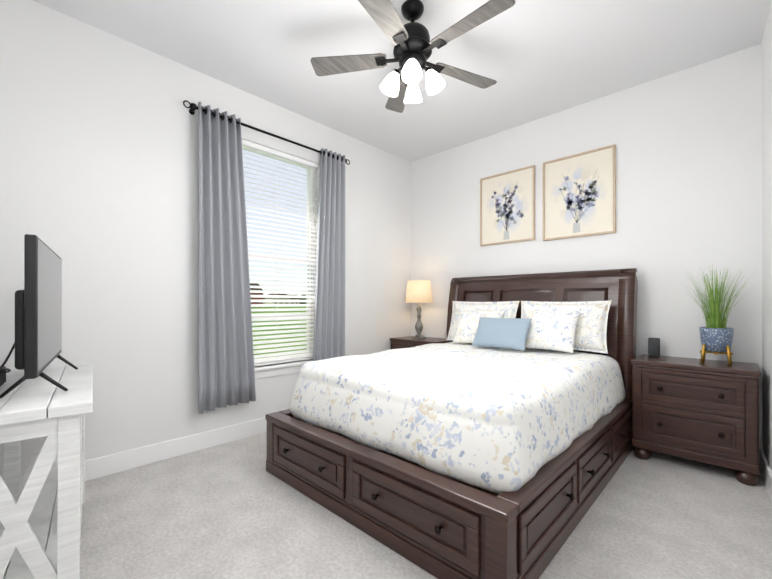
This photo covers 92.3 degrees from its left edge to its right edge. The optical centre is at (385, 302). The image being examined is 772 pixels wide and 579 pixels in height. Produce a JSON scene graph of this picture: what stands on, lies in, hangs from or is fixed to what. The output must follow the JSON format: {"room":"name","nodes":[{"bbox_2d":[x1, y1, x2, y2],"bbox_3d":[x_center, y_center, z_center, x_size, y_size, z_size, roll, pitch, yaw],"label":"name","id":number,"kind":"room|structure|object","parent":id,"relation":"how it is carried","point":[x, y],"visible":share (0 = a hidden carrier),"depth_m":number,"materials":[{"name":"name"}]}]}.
{"room":"bedroom","nodes":[
{"label":"bedroom","id":0,"kind":"room"},
{"bbox_2d":[0,0,410,478],"bbox_3d":[-1.077,-0.334,3.550,0.150,3.050,3.930,0,0,44],"label":"wall","id":1,"kind":"structure","parent":0,"point":[99,162],"depth_m":2.67,"materials":[{"name":"white paint"}]},
{"bbox_2d":[21,417,266,483],"bbox_3d":[-1.017,1.123,3.490,0.016,0.135,3.930,0,0,44],"label":"baseboard","id":2,"kind":"structure","parent":1,"relation":"attached to","point":[102,466],"depth_m":2.80,"materials":[{"name":"white wood"}]},
{"bbox_2d":[183,100,349,412],"bbox_3d":[-0.985,-0.345,3.435,0.141,2.419,1.670,0,0,44],"label":"curtains","id":3,"kind":"object","parent":1,"relation":"attached to","point":[226,358],"visible":0.96,"depth_m":3.09,"materials":[{"name":"grey fabric"}]},
{"bbox_2d":[243,146,315,378],"bbox_3d":[-1.048,-0.374,3.537,0.180,2.130,1.030,0,0,44],"label":"window","id":4,"kind":"structure","parent":1,"relation":"in","point":[270,370],"depth_m":3.75,"materials":[{"name":"white plastic"}]},
{"bbox_2d":[242,139,318,366],"bbox_3d":[-1.041,-0.426,3.530,0.054,2.018,0.934,0,0,44],"label":"window blinds","id":5,"kind":"object","parent":4,"relation":"attached to","point":[266,150],"visible":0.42,"depth_m":3.56,"materials":[{"name":"white plastic"}]},
{"bbox_2d":[6,432,771,578],"bbox_3d":[0.279,1.239,2.253,4.200,0.100,4.530,0,0,44],"label":"floor","id":6,"kind":"structure","parent":0,"point":[235,509],"depth_m":1.95,"materials":[{"name":"carpet"}]},
{"bbox_2d":[0,362,92,578],"bbox_3d":[-1.591,0.778,1.708,0.375,0.820,1.165,0,0,-38],"label":"console","id":7,"kind":"object","parent":6,"relation":"on","point":[50,415],"visible":0.9,"depth_m":1.35,"materials":[{"name":"white wood"}]},
{"bbox_2d":[0,366,5,386],"bbox_3d":[-1.563,0.329,1.428,0.062,0.075,0.640,0,0,-38],"label":"soundbar","id":8,"kind":"object","parent":7,"relation":"on","point":[2,378],"visible":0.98,"depth_m":1.63,"materials":[{"name":"black plastic"}]},
{"bbox_2d":[0,234,77,398],"bbox_3d":[-1.575,0.060,1.713,0.201,0.615,0.900,0,0,-37],"label":"tv","id":9,"kind":"object","parent":7,"relation":"on","point":[38,323],"visible":1,"depth_m":1.41,"materials":[{"name":"black plastic"}]},
{"bbox_2d":[0,342,14,372],"bbox_3d":[-1.499,0.198,1.479,0.199,0.166,0.075,0,0,44],"label":"cable","id":10,"kind":"object","parent":9,"relation":"attached to","point":[6,360],"visible":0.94,"depth_m":1.47,"materials":[{"name":"black plastic"}]},
{"bbox_2d":[390,336,445,348],"bbox_3d":[0.432,0.817,4.476,0.698,0.750,0.465,0,0,44],"label":"nightstand","id":11,"kind":"object","parent":6,"relation":"on","point":[403,342],"visible":0.12,"depth_m":4.39,"materials":[{"name":"brown wood"}]},
{"bbox_2d":[405,280,432,338],"bbox_3d":[0.401,0.092,4.510,0.330,0.700,0.330,0,0,44],"label":"lamp","id":12,"kind":"object","parent":11,"relation":"on","point":[418,291],"visible":1,"depth_m":4.39,"materials":[{"name":"beige fabric"}]},
{"bbox_2d":[265,268,637,578],"bbox_3d":[0.622,0.452,2.852,1.866,1.475,2.454,0,0,44],"label":"bed","id":13,"kind":"object","parent":6,"relation":"on","point":[491,437],"visible":1,"depth_m":2.04,"materials":[{"name":"white fabric"}]},
{"bbox_2d":[290,342,625,493],"bbox_3d":[0.616,0.621,2.845,1.731,0.428,2.155,0,0,44],"label":"comforter","id":14,"kind":"object","parent":13,"relation":"on","point":[489,419],"depth_m":2.03,"materials":[{"name":"white fabric"}]},
{"bbox_2d":[453,310,504,342],"bbox_3d":[0.902,0.240,3.623,0.489,0.329,0.201,0,0,44],"label":"pillow","id":15,"kind":"object","parent":13,"relation":"on","point":[468,321],"depth_m":3.61,"materials":[{"name":"white fabric"}]},
{"bbox_2d":[472,317,531,350],"bbox_3d":[1.023,0.272,3.300,0.500,0.260,0.186,0,0,44],"label":"pillow","id":16,"kind":"object","parent":13,"relation":"on","point":[492,333],"depth_m":3.23,"materials":[{"name":"blue fabric"}]},
{"bbox_2d":[524,310,579,352],"bbox_3d":[1.379,0.240,3.167,0.489,0.329,0.201,0,0,44],"label":"pillow","id":17,"kind":"object","parent":13,"relation":"on","point":[556,331],"depth_m":3.09,"materials":[{"name":"white fabric"}]},
{"bbox_2d":[631,354,759,485],"bbox_3d":[2.257,0.815,2.732,0.698,0.750,0.465,0,0,44],"label":"nightstand","id":18,"kind":"object","parent":6,"relation":"on","point":[706,411],"visible":1,"depth_m":2.57,"materials":[{"name":"brown wood"}]},
{"bbox_2d":[648,338,659,356],"bbox_3d":[2.171,0.364,3.000,0.075,0.150,0.046,0,0,44],"label":"speaker","id":19,"kind":"object","parent":18,"relation":"on","point":[653,347],"visible":1,"depth_m":2.98},
{"bbox_2d":[681,266,752,364],"bbox_3d":[2.355,0.080,2.687,0.465,0.719,0.378,0,0,44],"label":"plant","id":20,"kind":"object","parent":18,"relation":"on","point":[716,335],"visible":0.98,"depth_m":2.65,"materials":[{"name":"green plant"}]},
{"bbox_2d":[32,0,771,161],"bbox_3d":[0.279,-1.911,2.257,4.200,0.100,4.530,0,0,44],"label":"ceiling","id":21,"kind":"structure","parent":0,"point":[536,59],"depth_m":2.72,"materials":[{"name":"white paint"}]},
{"bbox_2d":[310,0,514,112],"bbox_3d":[0.198,-1.556,2.310,1.223,0.607,1.276,0,0,44],"label":"fan","id":22,"kind":"object","parent":21,"relation":"hanging from","point":[414,46],"visible":1,"depth_m":2.29,"materials":[{"name":"grey wood"}]},
{"bbox_2d":[411,43,761,448],"bbox_3d":[1.742,-0.334,3.678,4.050,3.050,0.150,0,0,44],"label":"wall","id":23,"kind":"structure","parent":0,"point":[687,142],"depth_m":3.10,"materials":[{"name":"white paint"}]},
{"bbox_2d":[480,165,534,245],"bbox_3d":[1.292,-1.013,3.982,0.615,0.760,0.030,0,0,44],"label":"picture","id":24,"kind":"object","parent":23,"relation":"attached to","point":[507,207],"visible":1,"depth_m":3.97,"materials":[{"name":"beige paper"}]},
{"bbox_2d":[491,184,523,239],"bbox_3d":[1.301,-0.973,3.977,0.380,0.601,0.001,0,0,44],"label":"art","id":25,"kind":"object","parent":24,"relation":"attached to","point":[507,200],"depth_m":3.97,"materials":[{"name":"grey paper"}]},
{"bbox_2d":[543,144,615,240],"bbox_3d":[1.802,-1.004,3.495,0.630,0.780,0.030,0,0,44],"label":"picture","id":26,"kind":"object","parent":23,"relation":"attached to","point":[579,194],"visible":1,"depth_m":3.48,"materials":[{"name":"beige paper"}]},
{"bbox_2d":[559,170,597,232],"bbox_3d":[1.811,-0.951,3.490,0.350,0.588,0.001,0,0,44],"label":"art","id":27,"kind":"object","parent":26,"relation":"attached to","point":[578,189],"depth_m":3.49,"materials":[{"name":"grey paper"}]},
{"bbox_2d":[762,2,771,470],"bbox_3d":[1.474,-0.338,1.119,0.120,3.050,4.538,0,0,40],"label":"wall","id":28,"kind":"structure","parent":0,"point":[767,244],"depth_m":2.45,"materials":[{"name":"white paint"}]},
{"bbox_2d":[759,449,771,500],"bbox_3d":[1.357,1.120,1.084,0.266,0.135,4.131,0,0,44],"label":"baseboard","id":29,"kind":"structure","parent":28,"relation":"attached to","point":[766,472],"depth_m":2.41,"materials":[{"name":"white wood"}]},
{"label":"outside","id":30,"kind":"structure","parent":0,"visible":0},
{"bbox_2d":[251,306,305,358],"bbox_3d":[-64.483,2.157,241.195,419.830,0.040,580.000,0,0,44],"label":"ground","id":31,"kind":"structure","parent":30,"point":[278,329],"depth_m":25.65,"materials":[{"name":"green plant"}]},
{"bbox_2d":[250,283,262,303],"bbox_3d":[-56.917,-2.984,149.311,10.800,10.000,11.300,0,0,44],"label":"brick house","id":32,"kind":"structure","parent":31,"relation":"on","point":[255,284],"depth_m":147.34,"materials":[{"name":"brown"}]},
{"bbox_2d":[265,294,289,303],"bbox_3d":[-70.107,-1.645,239.760,9.800,7.600,13.800,0,0,44],"label":"house","id":33,"kind":"structure","parent":31,"relation":"on","point":[277,299],"depth_m":236.23,"materials":[{"name":"beige"}]},
{"bbox_2d":[290,295,299,303],"bbox_3d":[-68.191,-1.412,261.044,9.800,7.200,11.800,0,0,44],"label":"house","id":34,"kind":"structure","parent":31,"relation":"on","point":[294,299],"depth_m":259.04,"materials":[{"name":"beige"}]},
{"bbox_2d":[299,294,305,303],"bbox_3d":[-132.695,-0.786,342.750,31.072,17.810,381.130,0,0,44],"label":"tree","id":35,"kind":"object","parent":31,"relation":"on","point":[302,299],"visible":0.02,"depth_m":376.31,"materials":[{"name":"green"}]}
]}

